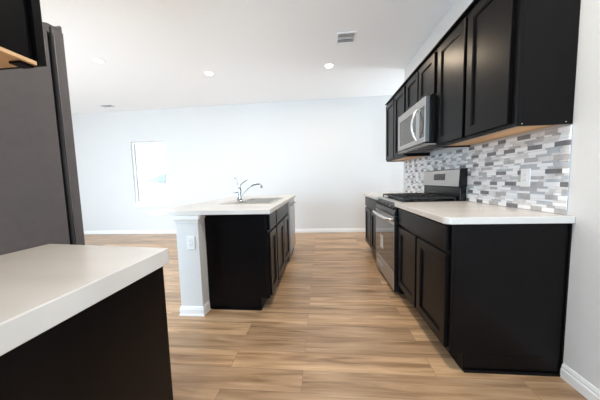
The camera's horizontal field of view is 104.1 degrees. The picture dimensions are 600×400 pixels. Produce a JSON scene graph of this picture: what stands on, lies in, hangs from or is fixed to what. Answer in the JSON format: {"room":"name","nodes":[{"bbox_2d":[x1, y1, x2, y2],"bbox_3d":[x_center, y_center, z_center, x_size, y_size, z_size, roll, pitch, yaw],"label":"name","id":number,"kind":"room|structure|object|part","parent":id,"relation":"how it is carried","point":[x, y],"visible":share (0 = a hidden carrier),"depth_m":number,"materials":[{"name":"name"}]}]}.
{"room":"kitchen","nodes":[
{"label":"kitchen","id":0,"kind":"room"},
{"bbox_2d":[176,215,209,305],"bbox_3d":[-0.857,0.486,2.964,0.195,0.874,1.950,-1,5,5],"label":"wall","id":1,"kind":"structure","parent":0,"point":[193,269],"depth_m":2.00,"materials":[{"name":"white paint"}]},
{"bbox_2d":[172,215,204,222],"bbox_3d":[-0.869,0.083,2.923,0.229,0.061,1.967,-1,5,5],"label":"trim","id":2,"kind":"structure","parent":1,"relation":"attached to","point":[177,219],"depth_m":1.95,"materials":[{"name":"white paint"}]},
{"bbox_2d":[186,236,194,248],"bbox_3d":[-0.922,0.361,1.972,0.072,0.116,0.009,-1,5,5],"label":"wall outlet","id":3,"kind":"object","parent":1,"relation":"attached to","point":[190,240],"visible":1,"depth_m":1.97,"materials":[{"name":"white plastic"}]},
{"bbox_2d":[179,301,210,316],"bbox_3d":[-0.846,0.880,2.988,0.227,0.083,1.966,-1,5,5],"label":"baseboard","id":4,"kind":"structure","parent":1,"relation":"attached to","point":[197,311],"depth_m":2.02,"materials":[{"name":"white paint"}]},
{"bbox_2d":[71,95,403,230],"bbox_3d":[-0.893,-0.678,5.217,11.200,2.830,0.150,-1,5,5],"label":"wall","id":5,"kind":"structure","parent":0,"point":[325,153],"depth_m":5.14,"materials":[{"name":"white paint"}]},
{"bbox_2d":[132,141,169,206],"bbox_3d":[-3.451,-0.587,5.401,0.890,1.499,0.115,-1,5,5],"label":"window","id":6,"kind":"structure","parent":5,"relation":"in","point":[165,203],"depth_m":5.42,"materials":[{"name":"white paint"}]},
{"bbox_3d":[-3.434,0.084,5.430,0.890,0.022,0.064,-1,5,5],"label":"sill","id":7,"kind":"part","parent":6,"relation":"part of","materials":[{"name":"white paint"}]},
{"bbox_2d":[84,228,364,233],"bbox_3d":[-0.862,0.696,5.247,10.900,0.082,0.014,-1,5,5],"label":"baseboard","id":8,"kind":"structure","parent":5,"relation":"attached to","point":[334,229],"depth_m":5.45,"materials":[{"name":"white paint"}]},
{"bbox_2d":[40,0,455,113],"bbox_3d":[-1.302,-1.782,0.989,11.200,0.080,8.430,-1,5,5],"label":"ceiling","id":9,"kind":"structure","parent":0,"point":[157,54],"depth_m":2.95,"materials":[{"name":"white paint"}]},
{"bbox_2d":[91,58,105,63],"bbox_3d":[-2.719,-1.875,3.155,0.152,0.006,0.152,-1,5,5],"label":"recessed light","id":10,"kind":"object","parent":9,"relation":"in","point":[97,60],"visible":1,"depth_m":3.14,"materials":[{"name":"white plastic"}]},
{"bbox_2d":[98,104,115,107],"bbox_3d":[-4.059,-1.982,4.932,0.280,0.008,0.150,-1,5,5],"label":"ceiling vent","id":11,"kind":"object","parent":9,"relation":"in","point":[108,105],"visible":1,"depth_m":4.93,"materials":[{"name":"white plastic"}]},
{"bbox_2d":[204,71,213,75],"bbox_3d":[-1.403,-1.948,3.604,0.152,0.006,0.152,-1,5,5],"label":"recessed light","id":12,"kind":"object","parent":9,"relation":"in","point":[209,73],"visible":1,"depth_m":3.60,"materials":[{"name":"white plastic"}]},
{"bbox_2d":[324,63,333,68],"bbox_3d":[0.430,-1.989,3.472,0.152,0.006,0.152,-1,5,5],"label":"recessed light","id":13,"kind":"object","parent":9,"relation":"in","point":[329,65],"visible":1,"depth_m":3.46,"materials":[{"name":"white plastic"}]},
{"bbox_2d":[336,31,356,43],"bbox_3d":[0.550,-1.936,2.795,0.225,0.008,0.225,-1,5,5],"label":"ceiling vent","id":14,"kind":"object","parent":9,"relation":"in","point":[342,37],"visible":1,"depth_m":2.79,"materials":[{"name":"white plastic"}]},
{"bbox_2d":[84,232,587,399],"bbox_3d":[-1.221,1.108,1.226,11.200,0.060,8.430,-1,5,5],"label":"floor","id":15,"kind":"structure","parent":0,"point":[332,326],"depth_m":1.65,"materials":[{"name":"brown wood"}]},
{"bbox_2d":[0,22,84,254],"bbox_3d":[-1.490,0.198,0.778,0.903,1.838,0.846,-1,5,5],"label":"refrigerator","id":16,"kind":"object","parent":15,"relation":"on","point":[40,203],"visible":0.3,"depth_m":0.93,"materials":[{"name":"grey metal"}]},
{"bbox_3d":[-1.022,-0.123,1.031,0.003,1.152,0.004,-1,5,5],"label":"door edge trim","id":17,"kind":"part","parent":16,"relation":"part of","materials":[{"name":"silver metal"}]},
{"bbox_3d":[-1.245,-0.130,1.070,0.448,1.192,0.048,-1,5,5],"label":"door","id":18,"kind":"part","parent":16,"relation":"part of","materials":[{"name":"grey metal"}]},
{"bbox_2d":[0,267,172,399],"bbox_3d":[-0.760,0.686,0.588,0.547,0.856,0.612,-1,5,5],"label":"base cabinet","id":19,"kind":"object","parent":15,"relation":"on","point":[117,347],"visible":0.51,"depth_m":0.59,"materials":[{"name":"brown wood"}]},
{"bbox_2d":[0,244,168,355],"bbox_3d":[-0.767,0.227,0.587,0.563,0.055,0.686,-1,5,5],"label":"countertop","id":20,"kind":"structure","parent":19,"relation":"on","point":[42,287],"depth_m":0.59,"materials":[{"name":"white stone"}]},
{"bbox_3d":[-0.737,0.609,0.857,0.547,0.747,0.019,-1,5,5],"label":"frame","id":21,"kind":"part","parent":19,"relation":"part of","materials":[{"name":"brown wood"}]},
{"bbox_2d":[205,210,277,309],"bbox_3d":[-0.531,0.537,2.223,0.579,0.873,0.333,-1,5,5],"label":"base cabinet","id":22,"kind":"object","parent":15,"relation":"on","point":[242,264],"visible":0.83,"depth_m":2.07,"materials":[{"name":"brown wood"}]},
{"bbox_3d":[-0.568,0.979,2.102,0.457,0.015,0.012,-1,5,5],"label":"shoe moulding","id":23,"kind":"part","parent":22,"relation":"part of","materials":[{"name":"brown wood"}]},
{"bbox_3d":[-0.273,0.477,2.201,0.020,0.764,0.321,-1,5,5],"label":"frame","id":24,"kind":"part","parent":22,"relation":"part of","materials":[{"name":"brown wood"}]},
{"bbox_3d":[-0.261,0.183,2.178,0.019,0.143,0.283,-1,5,5],"label":"drawer","id":25,"kind":"part","parent":22,"relation":"part of","materials":[{"name":"brown wood"}]},
{"bbox_3d":[-0.250,0.559,2.209,0.019,0.562,0.283,-1,5,5],"label":"door","id":26,"kind":"part","parent":22,"relation":"part of","materials":[{"name":"brown wood"}]},
{"bbox_2d":[275,202,289,279],"bbox_3d":[-0.475,0.485,2.840,0.579,0.873,0.904,-1,5,5],"label":"base cabinet","id":27,"kind":"object","parent":15,"relation":"on","point":[282,218],"visible":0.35,"depth_m":2.72,"materials":[{"name":"brown wood"}]},
{"bbox_2d":[149,195,295,215],"bbox_3d":[-0.683,0.025,2.926,1.054,0.038,1.958,-1,5,5],"label":"countertop","id":28,"kind":"structure","parent":27,"relation":"on","point":[212,207],"depth_m":2.12,"materials":[{"name":"white stone"}]},
{"bbox_2d":[233,177,238,199],"bbox_3d":[-0.805,-0.141,2.942,0.087,0.288,0.044,-1,5,5],"label":"tap","id":29,"kind":"object","parent":28,"relation":"on","point":[237,192],"visible":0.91,"depth_m":2.94,"materials":[{"name":"silver metal"}]},
{"bbox_2d":[238,180,262,200],"bbox_3d":[-0.599,-0.117,2.803,0.320,0.252,0.072,-1,5,5],"label":"kitchen faucet","id":30,"kind":"object","parent":28,"relation":"on","point":[261,186],"visible":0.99,"depth_m":2.80,"materials":[{"name":"silver metal"}]},
{"bbox_3d":[-0.583,-0.125,2.789,0.271,0.141,0.019,-1,5,11],"label":"spout","id":31,"kind":"part","parent":30,"relation":"part of","materials":[{"name":"silver metal"}]},
{"bbox_2d":[221,198,281,203],"bbox_3d":[-0.543,0.095,2.858,0.565,0.184,0.760,-1,5,5],"label":"sink","id":32,"kind":"object","parent":28,"relation":"in","point":[245,200],"visible":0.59,"depth_m":2.83,"materials":[{"name":"metal"}]},
{"bbox_3d":[-0.499,0.111,2.674,0.375,0.179,0.330,-1,5,5],"label":"bowl","id":33,"kind":"part","parent":32,"relation":"part of","materials":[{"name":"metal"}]},
{"bbox_3d":[-0.467,0.081,3.031,0.375,0.179,0.330,-1,5,5],"label":"bowl","id":34,"kind":"part","parent":32,"relation":"part of","materials":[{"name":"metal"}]},
{"bbox_3d":[-0.216,0.527,2.595,0.019,0.562,0.419,-1,5,5],"label":"door","id":35,"kind":"part","parent":27,"relation":"part of","materials":[{"name":"brown wood"}]},
{"bbox_3d":[-0.206,0.132,2.787,0.019,0.143,0.867,-1,5,5],"label":"drawer","id":36,"kind":"part","parent":27,"relation":"part of","materials":[{"name":"brown wood"}]},
{"bbox_3d":[-0.176,0.489,3.039,0.019,0.562,0.420,-1,5,5],"label":"door","id":37,"kind":"part","parent":27,"relation":"part of","materials":[{"name":"brown wood"}]},
{"bbox_2d":[287,198,295,260],"bbox_3d":[-0.384,0.417,3.591,0.627,0.860,0.604,-1,5,5],"label":"dishwasher","id":38,"kind":"object","parent":15,"relation":"on","point":[291,206],"visible":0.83,"depth_m":3.44,"materials":[{"name":"grey metal"}]},
{"bbox_2d":[365,196,376,253],"bbox_3d":[1.339,0.390,3.386,0.619,0.873,0.866,-1,5,5],"label":"base cabinet","id":39,"kind":"object","parent":15,"relation":"on","point":[370,217],"visible":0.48,"depth_m":3.42,"materials":[{"name":"brown wood"}]},
{"bbox_3d":[1.060,0.407,3.628,0.019,0.562,0.398,-1,5,5],"label":"door","id":40,"kind":"part","parent":39,"relation":"part of","materials":[{"name":"brown wood"}]},
{"bbox_3d":[1.031,0.049,3.385,0.019,0.143,0.826,-1,5,5],"label":"drawer","id":41,"kind":"part","parent":39,"relation":"part of","materials":[{"name":"brown wood"}]},
{"bbox_3d":[1.022,0.443,3.202,0.019,0.562,0.396,-1,5,5],"label":"door","id":42,"kind":"part","parent":39,"relation":"part of","materials":[{"name":"brown wood"}]},
{"bbox_2d":[363,192,406,199],"bbox_3d":[1.314,-0.066,3.361,0.648,0.038,0.888,-1,5,5],"label":"countertop","id":43,"kind":"structure","parent":39,"relation":"on","point":[375,196],"depth_m":3.40,"materials":[{"name":"white stone"}]},
{"bbox_2d":[373,168,467,294],"bbox_3d":[1.209,0.291,2.564,0.710,1.212,0.760,-1,5,5],"label":"gas range","id":44,"kind":"object","parent":15,"relation":"on","point":[450,184],"visible":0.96,"depth_m":2.38,"materials":[{"name":"silver metal"}]},
{"bbox_3d":[0.892,0.163,2.584,0.081,0.034,0.723,-1,5,5],"label":"oven handle","id":45,"kind":"part","parent":44,"relation":"part of","materials":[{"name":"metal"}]},
{"bbox_3d":[0.965,0.776,2.630,0.040,0.160,0.746,-1,5,5],"label":"storage drawer","id":46,"kind":"part","parent":44,"relation":"part of","materials":[{"name":"silver metal"}]},
{"bbox_3d":[0.953,0.442,2.602,0.038,0.456,0.718,-1,5,5],"label":"door glass","id":47,"kind":"part","parent":44,"relation":"part of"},
{"bbox_3d":[0.953,0.409,2.600,0.044,0.562,0.746,-1,5,5],"label":"oven door","id":48,"kind":"part","parent":44,"relation":"part of","materials":[{"name":"silver metal"}]},
{"bbox_3d":[0.944,0.065,2.571,0.042,0.112,0.752,-1,5,5],"label":"control panel","id":49,"kind":"part","parent":44,"relation":"part of","materials":[{"name":"silver metal"}]},
{"bbox_2d":[382,196,453,201],"bbox_3d":[1.242,-0.013,2.537,0.497,0.012,0.756,-1,5,5],"label":"cooktop","id":50,"kind":"object","parent":44,"relation":"in","point":[389,197],"depth_m":2.27,"materials":[{"name":"black metal"}]},
{"bbox_2d":[398,208,571,376],"bbox_3d":[1.194,0.528,1.749,0.621,0.873,0.896,-1,5,5],"label":"base cabinet","id":51,"kind":"object","parent":15,"relation":"on","point":[495,296],"visible":0.88,"depth_m":1.32,"materials":[{"name":"brown wood"}]},
{"bbox_3d":[0.915,0.544,2.005,0.019,0.562,0.401,-1,5,5],"label":"door","id":52,"kind":"part","parent":51,"relation":"part of","materials":[{"name":"brown wood"}]},
{"bbox_3d":[0.885,0.186,1.756,0.019,0.143,0.839,-1,5,5],"label":"drawer","id":53,"kind":"part","parent":51,"relation":"part of","materials":[{"name":"brown wood"}]},
{"bbox_3d":[0.913,0.479,1.776,0.020,0.764,0.884,-1,5,5],"label":"frame","id":54,"kind":"part","parent":51,"relation":"part of","materials":[{"name":"brown wood"}]},
{"bbox_3d":[0.876,0.580,1.574,0.019,0.562,0.410,-1,5,5],"label":"door","id":55,"kind":"part","parent":51,"relation":"part of","materials":[{"name":"brown wood"}]},
{"bbox_2d":[395,201,574,224],"bbox_3d":[1.166,0.073,1.708,0.648,0.038,0.906,-1,5,5],"label":"countertop","id":56,"kind":"structure","parent":51,"relation":"on","point":[449,212],"depth_m":1.39,"materials":[{"name":"white stone"}]},
{"bbox_3d":[1.209,0.992,1.341,0.515,0.015,0.012,-1,5,5],"label":"shoe moulding","id":57,"kind":"part","parent":51,"relation":"part of","materials":[{"name":"brown wood"}]},
{"bbox_2d":[403,0,599,389],"bbox_3d":[1.414,-0.333,0.213,0.130,2.830,7.130,-1,5,5],"label":"wall","id":58,"kind":"structure","parent":0,"point":[582,329],"depth_m":1.19,"materials":[{"name":"white paint"}]},
{"bbox_2d":[386,83,429,161],"bbox_3d":[1.461,-1.011,3.257,0.298,0.881,0.866,-1,5,5],"label":"upper cabinet","id":59,"kind":"object","parent":58,"relation":"attached to","point":[396,107],"visible":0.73,"depth_m":3.23,"materials":[{"name":"brown wood"}]},
{"bbox_3d":[1.341,-1.021,3.483,0.019,0.827,0.388,-1,5,5],"label":"door","id":60,"kind":"part","parent":59,"relation":"part of","materials":[{"name":"brown wood"}]},
{"bbox_3d":[1.342,-1.008,3.268,0.020,0.881,0.866,-1,5,5],"label":"frame","id":61,"kind":"part","parent":59,"relation":"part of","materials":[{"name":"brown wood"}]},
{"bbox_3d":[1.304,-0.985,3.062,0.019,0.827,0.390,-1,5,5],"label":"door","id":62,"kind":"part","parent":59,"relation":"part of","materials":[{"name":"brown wood"}]},
{"bbox_3d":[1.492,-0.588,3.290,0.255,0.008,0.839,-1,5,5],"label":"panel","id":63,"kind":"part","parent":59,"relation":"part of","materials":[{"name":"brown wood"}]},
{"bbox_2d":[385,0,478,104],"bbox_3d":[1.244,-1.388,2.424,0.046,0.017,2.503,-1,5,5],"label":"trim","id":64,"kind":"structure","parent":59,"relation":"attached to","point":[474,2],"depth_m":1.99,"materials":[{"name":"brown wood"}]},
{"bbox_2d":[406,46,438,110],"bbox_3d":[1.382,-1.179,2.427,0.298,0.407,0.756,-1,5,5],"label":"upper cabinet","id":65,"kind":"object","parent":58,"relation":"attached to","point":[423,83],"visible":0.38,"depth_m":2.32,"materials":[{"name":"brown wood"}]},
{"bbox_3d":[1.260,-1.186,2.624,0.019,0.354,0.336,-1,5,5],"label":"door","id":66,"kind":"part","parent":65,"relation":"part of","materials":[{"name":"brown wood"}]},
{"bbox_2d":[398,95,443,152],"bbox_3d":[1.316,-0.753,2.468,0.434,0.436,0.748,-1,5,5],"label":"microwave","id":67,"kind":"object","parent":65,"relation":"attached to","point":[417,127],"visible":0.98,"depth_m":2.27,"materials":[{"name":"silver metal"}]},
{"bbox_3d":[1.190,-0.772,2.560,0.040,0.402,0.582,-1,5,5],"label":"door","id":68,"kind":"part","parent":67,"relation":"part of","materials":[{"name":"silver metal"}]},
{"bbox_3d":[1.189,-0.756,2.563,0.024,0.276,0.483,-1,5,5],"label":"door glass","id":69,"kind":"part","parent":67,"relation":"part of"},
{"bbox_3d":[1.119,-0.725,2.282,0.075,0.326,0.025,-1,5,5],"label":"handle","id":70,"kind":"part","parent":67,"relation":"part of","materials":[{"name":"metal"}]},
{"bbox_3d":[1.355,-0.546,2.482,0.364,0.006,0.740,-1,5,5],"label":"plate","id":71,"kind":"part","parent":67,"relation":"part of","materials":[{"name":"grey plastic"}]},
{"bbox_3d":[1.227,-1.155,2.260,0.019,0.354,0.342,-1,5,5],"label":"door","id":72,"kind":"part","parent":65,"relation":"part of","materials":[{"name":"brown wood"}]},
{"bbox_2d":[405,124,572,214],"bbox_3d":[1.549,-0.262,2.461,0.010,0.484,2.436,-1,5,5],"label":"tile backsplash","id":73,"kind":"structure","parent":58,"relation":"attached to","point":[494,168],"depth_m":1.60,"materials":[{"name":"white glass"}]},
{"bbox_2d":[520,168,530,186],"bbox_3d":[1.454,-0.144,1.510,0.009,0.116,0.072,-1,5,5],"label":"wall outlet","id":74,"kind":"object","parent":73,"relation":"attached to","point":[525,179],"visible":1,"depth_m":1.50,"materials":[{"name":"white plastic"}]},
{"bbox_2d":[522,172,526,182],"bbox_3d":[1.452,-0.144,1.510,0.002,0.068,0.033,-1,5,5],"label":"receptacle","id":75,"kind":"object","parent":74,"relation":"attached to","point":[524,174],"depth_m":1.51,"materials":[{"name":"white plastic"}]},
{"bbox_2d":[436,0,580,147],"bbox_3d":[1.316,-0.874,1.637,0.298,0.881,0.862,-1,5,5],"label":"upper cabinet","id":76,"kind":"object","parent":58,"relation":"attached to","point":[507,68],"visible":1,"depth_m":1.30,"materials":[{"name":"brown wood"}]},
{"bbox_3d":[1.196,-0.884,1.863,0.019,0.827,0.384,-1,5,5],"label":"door","id":77,"kind":"part","parent":76,"relation":"part of","materials":[{"name":"brown wood"}]},
{"bbox_3d":[1.197,-0.872,1.648,0.020,0.881,0.861,-1,5,5],"label":"frame","id":78,"kind":"part","parent":76,"relation":"part of","materials":[{"name":"brown wood"}]},
{"bbox_3d":[1.159,-0.849,1.448,0.019,0.827,0.383,-1,5,5],"label":"door","id":79,"kind":"part","parent":76,"relation":"part of","materials":[{"name":"brown wood"}]},
{"bbox_3d":[1.347,-0.452,1.670,0.255,0.008,0.834,-1,5,5],"label":"panel","id":80,"kind":"part","parent":76,"relation":"part of","materials":[{"name":"brown wood"}]},
{"bbox_2d":[560,363,599,399],"bbox_3d":[1.266,1.144,-0.948,0.014,0.082,4.552,-1,5,5],"label":"baseboard","id":81,"kind":"structure","parent":58,"relation":"attached to","point":[590,392],"depth_m":1.22,"materials":[{"name":"white paint"}]},
{"bbox_3d":[-3.634,-0.207,0.394,6.300,2.831,0.130,-1,5,5],"label":"wall","id":82,"kind":"structure","parent":0,"visible":0},
{"bbox_2d":[0,0,46,69],"bbox_3d":[-0.835,-0.706,0.339,0.502,0.885,0.338,-1,5,5],"label":"upper cabinet","id":83,"kind":"object","parent":82,"relation":"attached to","point":[22,44],"visible":1,"depth_m":0.48,"materials":[{"name":"brown wood"}]},
{"bbox_3d":[-0.819,-0.273,0.364,0.488,0.008,0.316,-1,5,5],"label":"panel","id":84,"kind":"part","parent":83,"relation":"part of","materials":[{"name":"brown wood"}]},
{"bbox_3d":[-0.827,-0.724,0.480,0.493,0.872,0.012,-1,5,5],"label":"frame","id":85,"kind":"part","parent":83,"relation":"part of","materials":[{"name":"brown wood"}]},
{"label":"outside","id":86,"kind":"structure","parent":0,"visible":0},
{"bbox_3d":[-2.903,-0.251,23.251,34.000,0.150,34.320,-1,5,5],"label":"ground","id":87,"kind":"structure","parent":86,"visible":0},
{"bbox_2d":[139,174,166,196],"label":"window","id":88,"kind":"structure","parent":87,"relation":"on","point":[156,186],"depth_m":19.13,"materials":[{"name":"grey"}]}
]}

